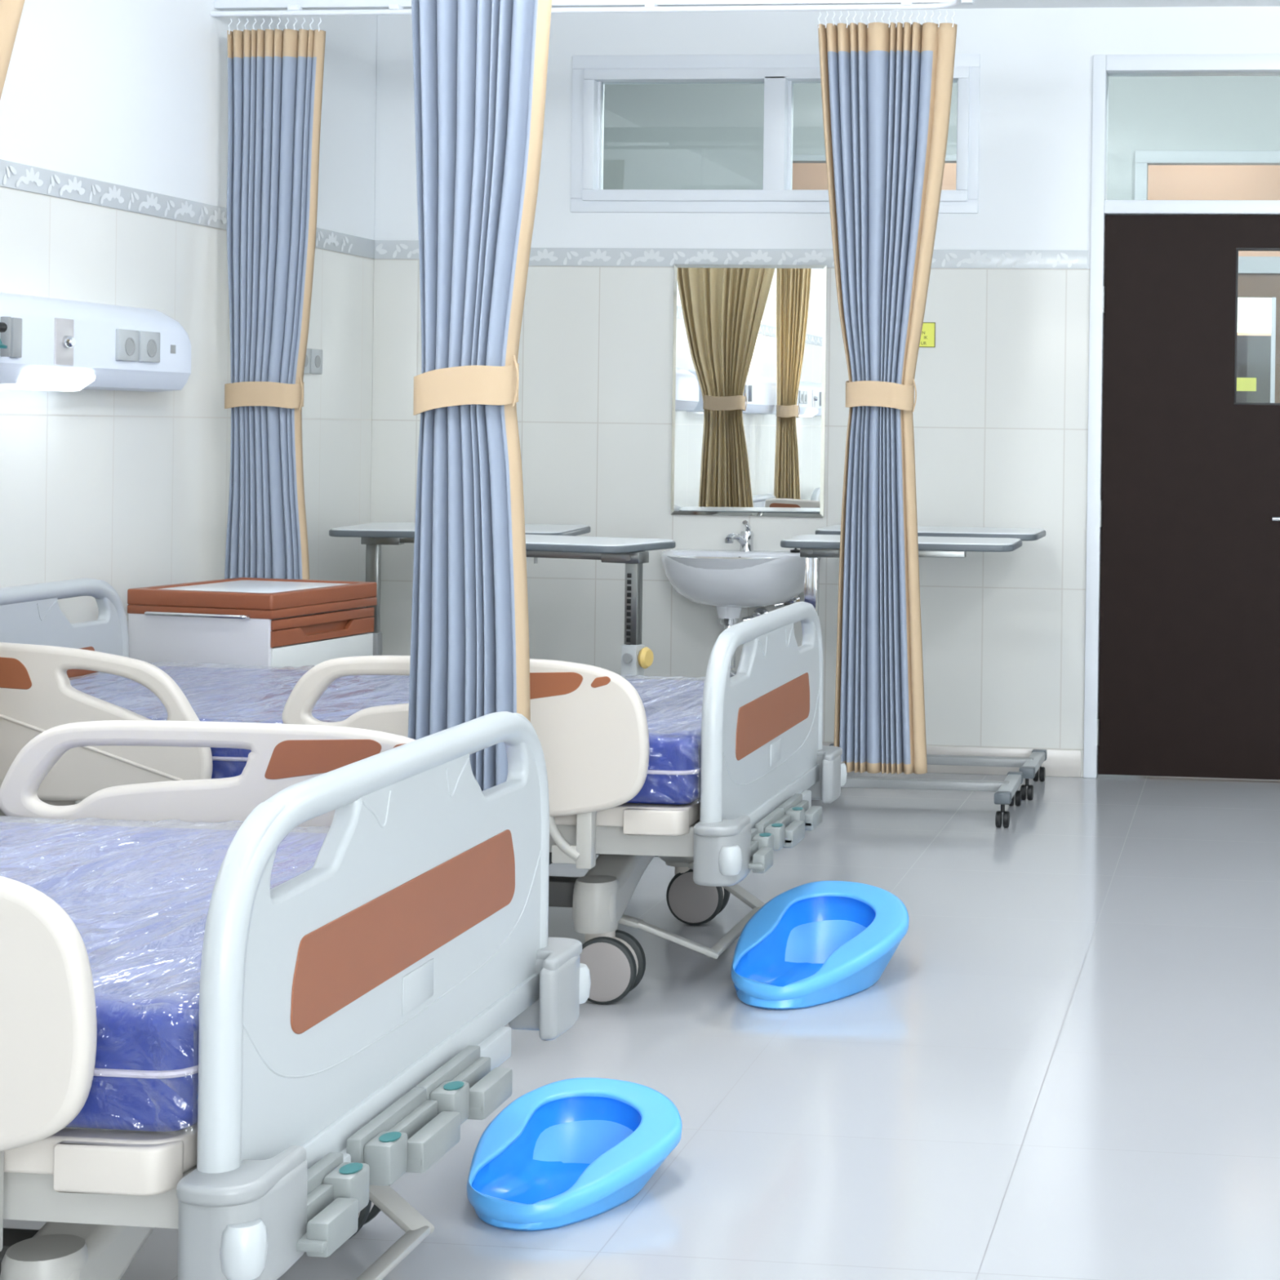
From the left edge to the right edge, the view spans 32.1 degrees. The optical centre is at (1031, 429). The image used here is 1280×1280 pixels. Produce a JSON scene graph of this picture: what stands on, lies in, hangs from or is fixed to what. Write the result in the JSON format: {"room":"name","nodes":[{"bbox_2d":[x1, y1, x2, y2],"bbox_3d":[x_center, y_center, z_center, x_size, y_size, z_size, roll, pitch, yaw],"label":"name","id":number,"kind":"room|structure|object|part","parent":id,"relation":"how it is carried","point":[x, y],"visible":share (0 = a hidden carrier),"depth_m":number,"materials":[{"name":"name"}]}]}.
{"room":"hospital room","nodes":[
{"label":"hospital room","id":0,"kind":"room"},
{"bbox_2d":[0,0,377,625],"bbox_3d":[-3.138,-0.185,2.788,0.200,2.885,11.273,1,0,6],"label":"wall","id":1,"kind":"structure","parent":0,"point":[125,490],"depth_m":6.48,"materials":[{"name":"beige tile"}]},
{"bbox_2d":[0,292,191,391],"bbox_3d":[-2.675,-0.232,5.450,0.150,0.253,2.070,1,0,6],"label":"panel","id":2,"kind":"object","parent":1,"relation":"attached to","point":[53,344],"visible":1,"depth_m":5.92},
{"bbox_2d":[0,322,7,348],"bbox_3d":[-2.587,-0.215,5.386,0.064,0.160,0.082,1,0,6],"label":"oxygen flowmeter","id":3,"kind":"object","parent":2,"relation":"attached to","point":[3,326],"visible":1,"depth_m":5.40,"materials":[{"name":"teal plastic"}]},
{"bbox_3d":[-2.591,-0.256,5.388,0.026,0.028,0.081,1,0,6],"label":"knob","id":4,"kind":"part","parent":3,"relation":"part of","materials":[{"name":"black plastic"}]},
{"bbox_2d":[0,371,95,391],"bbox_3d":[-2.634,-0.129,5.787,0.084,0.048,0.330,1,0,6],"label":"diffuser","id":5,"kind":"object","parent":2,"relation":"attached to","point":[68,381],"depth_m":5.76,"materials":[{"name":"white"}]},
{"bbox_2d":[53,317,74,365],"bbox_3d":[-2.592,-0.234,5.783,0.007,0.125,0.086,1,0,6],"label":"outlet plate","id":6,"kind":"object","parent":2,"relation":"attached to","point":[64,327],"depth_m":5.77,"materials":[{"name":"beige metal"}]},
{"bbox_2d":[62,335,75,348],"bbox_3d":[-2.577,-0.235,5.785,0.022,0.034,0.034,1,0,6],"label":"outlet","id":7,"kind":"object","parent":2,"relation":"attached to","point":[68,341],"depth_m":5.77,"materials":[{"name":"silver metal"}]},
{"bbox_2d":[115,328,138,361],"bbox_3d":[-2.555,-0.238,6.099,0.013,0.088,0.107,1,0,6],"label":"socket","id":8,"kind":"object","parent":2,"relation":"attached to","point":[126,340],"depth_m":6.09,"materials":[{"name":"grey plastic"}]},
{"bbox_2d":[137,330,160,362],"bbox_3d":[-2.542,-0.238,6.219,0.013,0.088,0.107,1,0,6],"label":"socket","id":9,"kind":"object","parent":2,"relation":"attached to","point":[148,341],"depth_m":6.21,"materials":[{"name":"grey plastic"}]},
{"bbox_3d":[-2.532,-0.237,6.365,0.002,0.025,0.030,1,0,6],"label":"plate","id":10,"kind":"part","parent":2,"relation":"part of","materials":[{"name":"grey plastic"}]},
{"bbox_2d":[0,159,374,258],"bbox_3d":[-3.039,-0.681,2.676,0.007,0.070,10.870,1,0,6],"label":"trim","id":11,"kind":"structure","parent":1,"relation":"attached to","point":[15,175],"depth_m":6.34,"materials":[{"name":"grey tile"}]},
{"bbox_2d":[303,348,310,373],"bbox_3d":[-2.525,-0.239,7.488,0.014,0.086,0.086,1,0,6],"label":"wall socket","id":12,"kind":"object","parent":1,"relation":"attached to","point":[307,365],"visible":0.44,"depth_m":7.51,"materials":[{"name":"grey plastic"}]},
{"bbox_2d":[310,348,322,373],"bbox_3d":[-2.514,-0.239,7.587,0.014,0.086,0.086,1,0,6],"label":"wall socket","id":13,"kind":"object","parent":1,"relation":"attached to","point":[316,355],"visible":1,"depth_m":7.58,"materials":[{"name":"grey plastic"}]},
{"bbox_2d":[3,770,1279,1279],"bbox_3d":[0.115,1.362,4.612,6.320,0.120,16.000,1,0,6],"label":"floor","id":14,"kind":"structure","parent":0,"point":[1064,1064],"depth_m":4.37,"materials":[{"name":"grey tile"}]},
{"bbox_2d":[127,577,377,670],"bbox_3d":[-2.285,0.863,6.321,0.476,0.812,0.560,1,0,15],"label":"base cabinet","id":15,"kind":"object","parent":14,"relation":"on","point":[276,623],"visible":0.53,"depth_m":6.12,"materials":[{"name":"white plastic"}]},
{"bbox_2d":[127,577,377,619],"bbox_3d":[-2.276,0.492,6.334,0.476,0.070,0.534,1,0,15],"label":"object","id":16,"kind":"object","parent":15,"relation":"on","point":[242,597],"depth_m":6.13,"materials":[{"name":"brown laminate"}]},
{"bbox_3d":[-2.064,0.572,6.276,0.026,0.075,0.510,1,0,15],"label":"drawer","id":17,"kind":"part","parent":15,"relation":"part of","materials":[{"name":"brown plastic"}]},
{"bbox_3d":[-2.062,0.671,6.275,0.017,0.117,0.506,1,0,15],"label":"drawer","id":18,"kind":"part","parent":15,"relation":"part of","materials":[{"name":"white plastic"}]},
{"bbox_2d":[0,711,591,1279],"bbox_3d":[-1.828,0.840,3.124,2.124,0.870,1.227,1,0,6],"label":"hospital bed","id":19,"kind":"object","parent":14,"relation":"on","point":[235,1012],"visible":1,"depth_m":2.77,"materials":[{"name":"grey plastic"}]},
{"bbox_3d":[-1.865,0.984,3.128,1.350,0.201,0.660,1,0,6],"label":"lift frame","id":20,"kind":"part","parent":19,"relation":"part of","materials":[{"name":"grey paint"}]},
{"bbox_3d":[-1.476,0.664,2.498,0.825,0.343,0.036,1,0,6],"label":"rail","id":21,"kind":"part","parent":19,"relation":"part of","materials":[{"name":"grey plastic"}]},
{"bbox_3d":[-1.834,0.890,3.124,1.910,0.067,1.020,1,0,6],"label":"bed frame","id":22,"kind":"part","parent":19,"relation":"part of","materials":[{"name":"grey paint"}]},
{"bbox_3d":[-1.843,0.733,3.126,1.868,0.149,1.080,1,0,6],"label":"mattress","id":23,"kind":"part","parent":19,"relation":"part of","materials":[{"name":"blue fabric"}]},
{"bbox_3d":[-1.347,0.666,3.643,0.838,0.343,0.040,1,0,6],"label":"rail","id":24,"kind":"part","parent":19,"relation":"part of","materials":[{"name":"grey plastic"}]},
{"bbox_3d":[-0.853,0.939,2.614,0.074,0.068,0.175,1,0,6],"label":"crank handle","id":25,"kind":"part","parent":19,"relation":"part of","materials":[{"name":"grey plastic"}]},
{"bbox_3d":[-0.877,0.684,3.022,0.048,0.488,1.122,1,0,6],"label":"foot panel","id":26,"kind":"part","parent":19,"relation":"part of","materials":[{"name":"grey plastic"}]},
{"bbox_3d":[-0.827,0.939,2.860,0.074,0.068,0.220,1,0,6],"label":"crank handle","id":27,"kind":"part","parent":19,"relation":"part of","materials":[{"name":"grey plastic"}]},
{"bbox_3d":[-0.804,0.939,3.072,0.074,0.068,0.205,1,0,6],"label":"crank handle","id":28,"kind":"part","parent":19,"relation":"part of","materials":[{"name":"grey plastic"}]},
{"bbox_2d":[0,577,846,1004],"bbox_3d":[-1.590,0.845,5.337,2.124,0.868,1.227,1,0,6],"label":"hospital bed","id":29,"kind":"object","parent":14,"relation":"on","point":[717,774],"visible":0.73,"depth_m":4.81,"materials":[{"name":"grey plastic"}]},
{"bbox_3d":[-2.582,0.641,5.444,0.048,0.488,1.122,1,0,6],"label":"head panel","id":30,"kind":"part","parent":29,"relation":"part of","materials":[{"name":"grey plastic"}]},
{"bbox_3d":[-2.136,0.651,4.805,0.650,0.350,0.040,1,0,6],"label":"head rail","id":31,"kind":"part","parent":29,"relation":"part of","materials":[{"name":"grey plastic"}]},
{"bbox_3d":[-1.596,0.893,5.338,1.910,0.067,1.020,1,0,6],"label":"bed frame","id":32,"kind":"part","parent":29,"relation":"part of","materials":[{"name":"grey paint"}]},
{"bbox_3d":[-1.605,0.736,5.339,1.868,0.149,1.080,1,0,6],"label":"mattress","id":33,"kind":"part","parent":29,"relation":"part of","materials":[{"name":"blue plastic"}]},
{"bbox_3d":[-1.238,0.667,4.711,0.825,0.343,0.036,1,0,6],"label":"rail","id":34,"kind":"part","parent":29,"relation":"part of","materials":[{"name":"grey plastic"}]},
{"bbox_3d":[-1.627,0.988,5.341,1.350,0.201,0.660,1,0,6],"label":"lift frame","id":35,"kind":"part","parent":29,"relation":"part of","materials":[{"name":"grey paint"}]},
{"bbox_3d":[-0.616,0.942,4.827,0.074,0.068,0.175,1,0,6],"label":"crank handle","id":36,"kind":"part","parent":29,"relation":"part of","materials":[{"name":"grey plastic"}]},
{"bbox_3d":[-0.639,0.687,5.235,0.048,0.488,1.122,1,0,6],"label":"foot panel","id":37,"kind":"part","parent":29,"relation":"part of","materials":[{"name":"grey plastic"}]},
{"bbox_3d":[-0.589,0.942,5.074,0.074,0.068,0.220,1,0,6],"label":"crank handle","id":38,"kind":"part","parent":29,"relation":"part of","materials":[{"name":"grey plastic"}]},
{"bbox_3d":[-0.567,0.942,5.285,0.074,0.068,0.205,1,0,6],"label":"crank handle","id":39,"kind":"part","parent":29,"relation":"part of","materials":[{"name":"grey plastic"}]},
{"bbox_2d":[328,522,591,655],"bbox_3d":[-2.009,0.808,7.617,0.814,0.930,0.580,1,0,0],"label":"table","id":40,"kind":"object","parent":14,"relation":"on","point":[373,535],"visible":0.31,"depth_m":7.53,"materials":[{"name":"white laminate"}]},
{"bbox_3d":[-2.306,0.546,7.558,0.044,0.345,0.036,1,0,0],"label":"post","id":41,"kind":"part","parent":40,"relation":"part of","materials":[{"name":"metal"}]},
{"bbox_3d":[-2.311,0.934,7.558,0.056,0.450,0.052,1,0,0],"label":"post","id":42,"kind":"part","parent":40,"relation":"part of","materials":[{"name":"grey plastic"}]},
{"bbox_2d":[466,1077,682,1231],"bbox_3d":[-0.775,1.224,3.662,0.335,0.132,0.407,1,0,6],"label":"bedpan","id":43,"kind":"object","parent":14,"relation":"on","point":[566,1152],"visible":1,"depth_m":3.69,"materials":[{"name":"blue plastic"}]},
{"bbox_2d":[524,534,675,679],"bbox_3d":[-1.508,0.815,6.885,0.727,0.930,0.464,1,0,20],"label":"table","id":44,"kind":"object","parent":14,"relation":"on","point":[633,552],"visible":0.47,"depth_m":6.71,"materials":[{"name":"white laminate"}]},
{"bbox_3d":[-1.246,0.921,6.724,0.056,0.505,0.052,1,0,20],"label":"post","id":45,"kind":"part","parent":44,"relation":"part of","materials":[{"name":"grey plastic"}]},
{"bbox_3d":[-1.241,0.561,6.724,0.044,0.345,0.036,1,0,20],"label":"post","id":46,"kind":"part","parent":44,"relation":"part of","materials":[{"name":"metal"}]},
{"bbox_3d":[-1.201,0.709,6.709,0.032,0.068,0.068,1,0,20],"label":"clamp knob","id":47,"kind":"part","parent":44,"relation":"part of","materials":[{"name":"yellow plastic"}]},
{"bbox_2d":[731,880,909,1009],"bbox_3d":[-0.492,1.201,5.054,0.384,0.186,0.522,1,0,6],"label":"bedpan","id":48,"kind":"object","parent":14,"relation":"on","point":[813,944],"visible":1,"depth_m":5.09,"materials":[{"name":"blue plastic"}]},
{"bbox_2d":[780,534,1023,827],"bbox_3d":[-0.441,0.832,7.287,0.794,0.925,0.464,1,0,5],"label":"table","id":49,"kind":"object","parent":14,"relation":"on","point":[812,547],"visible":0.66,"depth_m":7.24,"materials":[{"name":"grey metal"}]},
{"bbox_3d":[-0.741,0.570,7.255,0.044,0.340,0.036,1,0,5],"label":"post","id":50,"kind":"part","parent":49,"relation":"part of","materials":[{"name":"silver metal"}]},
{"bbox_3d":[-0.445,1.194,7.287,0.740,0.030,0.050,1,0,5],"label":"rail","id":51,"kind":"part","parent":49,"relation":"part of","materials":[{"name":"grey plastic"}]},
{"bbox_3d":[-0.077,1.202,7.254,0.048,0.030,0.400,1,0,5],"label":"leg","id":52,"kind":"part","parent":49,"relation":"part of","materials":[{"name":"grey plastic"}]},
{"bbox_2d":[815,524,1047,799],"bbox_3d":[-0.368,0.828,7.823,0.814,0.935,0.464,1,0,6],"label":"table","id":53,"kind":"object","parent":14,"relation":"on","point":[1030,766],"visible":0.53,"depth_m":7.77,"materials":[{"name":"grey metal"}]},
{"bbox_3d":[-0.373,1.195,7.823,0.760,0.030,0.050,1,0,6],"label":"rail","id":54,"kind":"part","parent":53,"relation":"part of","materials":[{"name":"grey plastic"}]},
{"bbox_3d":[0.005,1.203,7.782,0.048,0.030,0.400,1,0,6],"label":"leg","id":55,"kind":"part","parent":53,"relation":"part of","materials":[{"name":"grey plastic"}]},
{"bbox_2d":[1236,335,1271,403],"bbox_3d":[1.225,0.412,11.459,1.200,1.810,0.250,1,0,6],"label":"wall","id":56,"kind":"structure","parent":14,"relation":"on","point":[1253,352],"depth_m":11.34,"materials":[{"name":"paint"}]},
{"bbox_2d":[516,6,1279,777],"bbox_3d":[0.517,-0.136,8.165,6.320,2.885,0.200,1,0,6],"label":"wall","id":57,"kind":"structure","parent":0,"point":[1000,414],"depth_m":8.15,"materials":[{"name":"beige tile"}]},
{"bbox_2d":[370,8,421,655],"bbox_3d":[-2.279,-0.173,8.212,0.350,2.885,0.303,1,0,6],"label":"wall","id":58,"kind":"structure","parent":57,"relation":"attached to","point":[397,321],"depth_m":8.07,"materials":[{"name":"beige tile"}]},
{"bbox_2d":[374,240,419,258],"bbox_3d":[-2.287,-0.671,8.058,0.346,0.070,0.007,1,0,6],"label":"trim","id":59,"kind":"structure","parent":58,"relation":"attached to","point":[384,249],"depth_m":8.07,"materials":[{"name":"grey tile"}]},
{"bbox_2d":[660,520,820,677],"bbox_3d":[-1.112,0.638,7.992,0.584,0.599,0.490,1,0,6],"label":"basin","id":60,"kind":"object","parent":57,"relation":"attached to","point":[731,581],"visible":0.77,"depth_m":7.88,"materials":[{"name":"white ceramic"}]},
{"bbox_2d":[724,520,753,551],"bbox_3d":[-1.089,0.401,8.110,0.072,0.124,0.166,1,0,20],"label":"faucet","id":61,"kind":"object","parent":60,"relation":"on","point":[745,538],"depth_m":8.14,"materials":[{"name":"silver metal"}]},
{"bbox_2d":[790,548,799,552],"bbox_3d":[-0.889,0.449,8.124,0.042,0.024,0.042,1,0,6],"label":"plug","id":62,"kind":"object","parent":60,"relation":"on","point":[795,550],"visible":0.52,"depth_m":8.11,"materials":[{"name":"black plastic"}]},
{"bbox_2d":[671,264,827,517],"bbox_3d":[-1.079,-0.150,8.229,0.593,0.956,0.014,1,0,6],"label":"wall mirror","id":63,"kind":"object","parent":57,"relation":"attached to","point":[749,342],"visible":1,"depth_m":8.22,"materials":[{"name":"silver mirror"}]},
{"bbox_2d":[742,607,768,621],"bbox_3d":[-1.048,0.711,8.195,0.093,0.068,0.071,1,0,6],"label":"water valve","id":64,"kind":"object","parent":57,"relation":"attached to","point":[760,611],"visible":0.37,"depth_m":8.21,"materials":[{"name":"silver metal"}]},
{"bbox_2d":[570,53,980,213],"bbox_3d":[-0.981,-1.126,8.257,1.580,0.602,0.120,1,0,6],"label":"window","id":65,"kind":"structure","parent":57,"relation":"in","point":[778,73],"depth_m":8.23,"materials":[{"name":"white plastic"}]},
{"bbox_2d":[774,595,800,608],"bbox_3d":[-0.928,0.652,8.183,0.093,0.068,0.071,1,0,6],"label":"water valve","id":66,"kind":"object","parent":57,"relation":"attached to","point":[797,598],"visible":0.41,"depth_m":8.16,"materials":[{"name":"silver metal"}]},
{"bbox_2d":[528,247,1088,268],"bbox_3d":[-0.937,-0.653,8.217,2.305,0.070,0.007,1,0,6],"label":"trim","id":67,"kind":"structure","parent":57,"relation":"attached to","point":[539,256],"depth_m":8.23,"materials":[{"name":"grey tile"}]},
{"bbox_2d":[919,322,935,347],"bbox_3d":[-0.430,-0.358,8.164,0.131,0.095,0.005,1,0,6],"label":"warning sign","id":68,"kind":"object","parent":57,"relation":"attached to","point":[927,340],"visible":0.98,"depth_m":8.16,"materials":[{"name":"yellow paper"}]},
{"bbox_2d":[822,742,1080,777],"bbox_3d":[0.661,1.258,8.043,5.570,0.101,0.008,1,0,6],"label":"baseboard","id":69,"kind":"structure","parent":57,"relation":"attached to","point":[1059,762],"depth_m":8.12,"materials":[{"name":"grey tile"}]},
{"bbox_2d":[1083,53,1279,779],"bbox_3d":[0.757,-0.042,8.069,1.090,2.705,0.179,1,0,6],"label":"door","id":70,"kind":"structure","parent":57,"relation":"in","point":[1182,624],"depth_m":8.06,"materials":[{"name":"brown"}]},
{"bbox_3d":[0.772,-1.093,8.076,0.990,0.483,0.006,1,0,6],"label":"overlight pane","id":71,"kind":"part","parent":70,"relation":"part of","materials":[{"name":"clear glass"}]},
{"bbox_3d":[1.048,0.329,7.979,0.319,0.048,0.064,1,0,6],"label":"handle","id":72,"kind":"part","parent":70,"relation":"part of","materials":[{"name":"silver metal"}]},
{"bbox_2d":[603,75,1279,199],"bbox_3d":[0.774,-0.315,10.538,6.120,3.250,0.120,1,0,6],"label":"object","id":73,"kind":"structure","parent":0,"point":[656,136],"depth_m":10.69,"materials":[{"name":"clear glass"}]},
{"bbox_2d":[792,151,1279,273],"bbox_3d":[0.224,-0.027,10.552,3.090,2.660,0.090,1,0,6],"label":"trim","id":74,"kind":"structure","parent":73,"relation":"attached to","point":[1246,264],"depth_m":10.45,"materials":[{"name":"white paint"}]},
{"bbox_2d":[1237,273,1279,403],"bbox_3d":[1.120,0.270,10.459,1.160,2.050,0.042,1,0,6],"label":"door","id":75,"kind":"structure","parent":73,"relation":"in","point":[1250,285],"depth_m":10.44,"materials":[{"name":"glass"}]},
{"bbox_2d":[1236,377,1256,391],"bbox_3d":[1.035,-0.218,10.448,0.100,0.065,0.004,1,0,6],"label":"notice","id":76,"kind":"object","parent":75,"relation":"attached to","point":[1242,384],"visible":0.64,"depth_m":10.45,"materials":[{"name":"paper"}]},
{"bbox_2d":[791,163,1279,335],"bbox_3d":[0.276,-0.321,11.889,4.800,3.250,0.100,1,0,6],"label":"wall","id":77,"kind":"structure","parent":0,"point":[1165,182],"depth_m":11.77,"materials":[{"name":"paint"}]},
{"bbox_2d":[1237,297,1271,333],"bbox_3d":[1.260,-0.643,11.653,1.000,0.240,0.040,1,0,6],"label":"window","id":78,"kind":"structure","parent":77,"relation":"in","point":[1254,314],"depth_m":11.64,"materials":[{"name":"white"}]},
{"bbox_2d":[941,0,1279,8],"bbox_3d":[-0.076,-1.636,2.461,6.320,0.100,11.673,1,0,6],"label":"ceiling","id":79,"kind":"structure","parent":0,"point":[977,3],"depth_m":8.02,"materials":[{"name":"white paint"}]},
{"bbox_2d":[210,0,973,16],"bbox_3d":[-1.499,-1.447,5.622,2.420,0.316,2.255,1,0,6],"label":"rail","id":80,"kind":"object","parent":79,"relation":"hanging from","point":[232,7],"visible":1,"depth_m":6.68,"materials":[{"name":"white metal"}]},
{"bbox_2d":[0,0,25,99],"bbox_3d":[-2.443,-0.139,4.680,0.659,2.312,0.151,1,0,6],"label":"curtain","id":81,"kind":"object","parent":80,"relation":"hanging from","point":[11,11],"visible":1,"depth_m":4.67,"materials":[{"name":"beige fabric"}]},
{"bbox_2d":[224,17,325,579],"bbox_3d":[-2.397,-0.138,6.781,0.322,2.312,0.130,1,0,6],"label":"curtain","id":82,"kind":"object","parent":80,"relation":"hanging from","point":[275,77],"visible":0.78,"depth_m":6.77,"materials":[{"name":"blue fabric"}]},
{"bbox_2d":[817,10,957,773],"bbox_3d":[-0.461,-0.116,6.575,0.436,2.320,0.140,1,0,6],"label":"curtain","id":83,"kind":"object","parent":80,"relation":"hanging from","point":[886,89],"visible":0.99,"depth_m":6.56,"materials":[{"name":"blue fabric"}]},
{"bbox_3d":[-1.750,-1.451,3.285,2.420,0.316,2.255,1,0,6],"label":"rail","id":84,"kind":"object","parent":79,"relation":"hanging from","visible":0},
{"bbox_2d":[408,0,551,791],"bbox_3d":[-1.104,-0.121,4.284,0.326,2.312,0.147,1,0,6],"label":"curtain","id":85,"kind":"object","parent":84,"relation":"hanging from","point":[480,67],"visible":0.83,"depth_m":4.27,"materials":[{"name":"blue fabric"}]}
]}

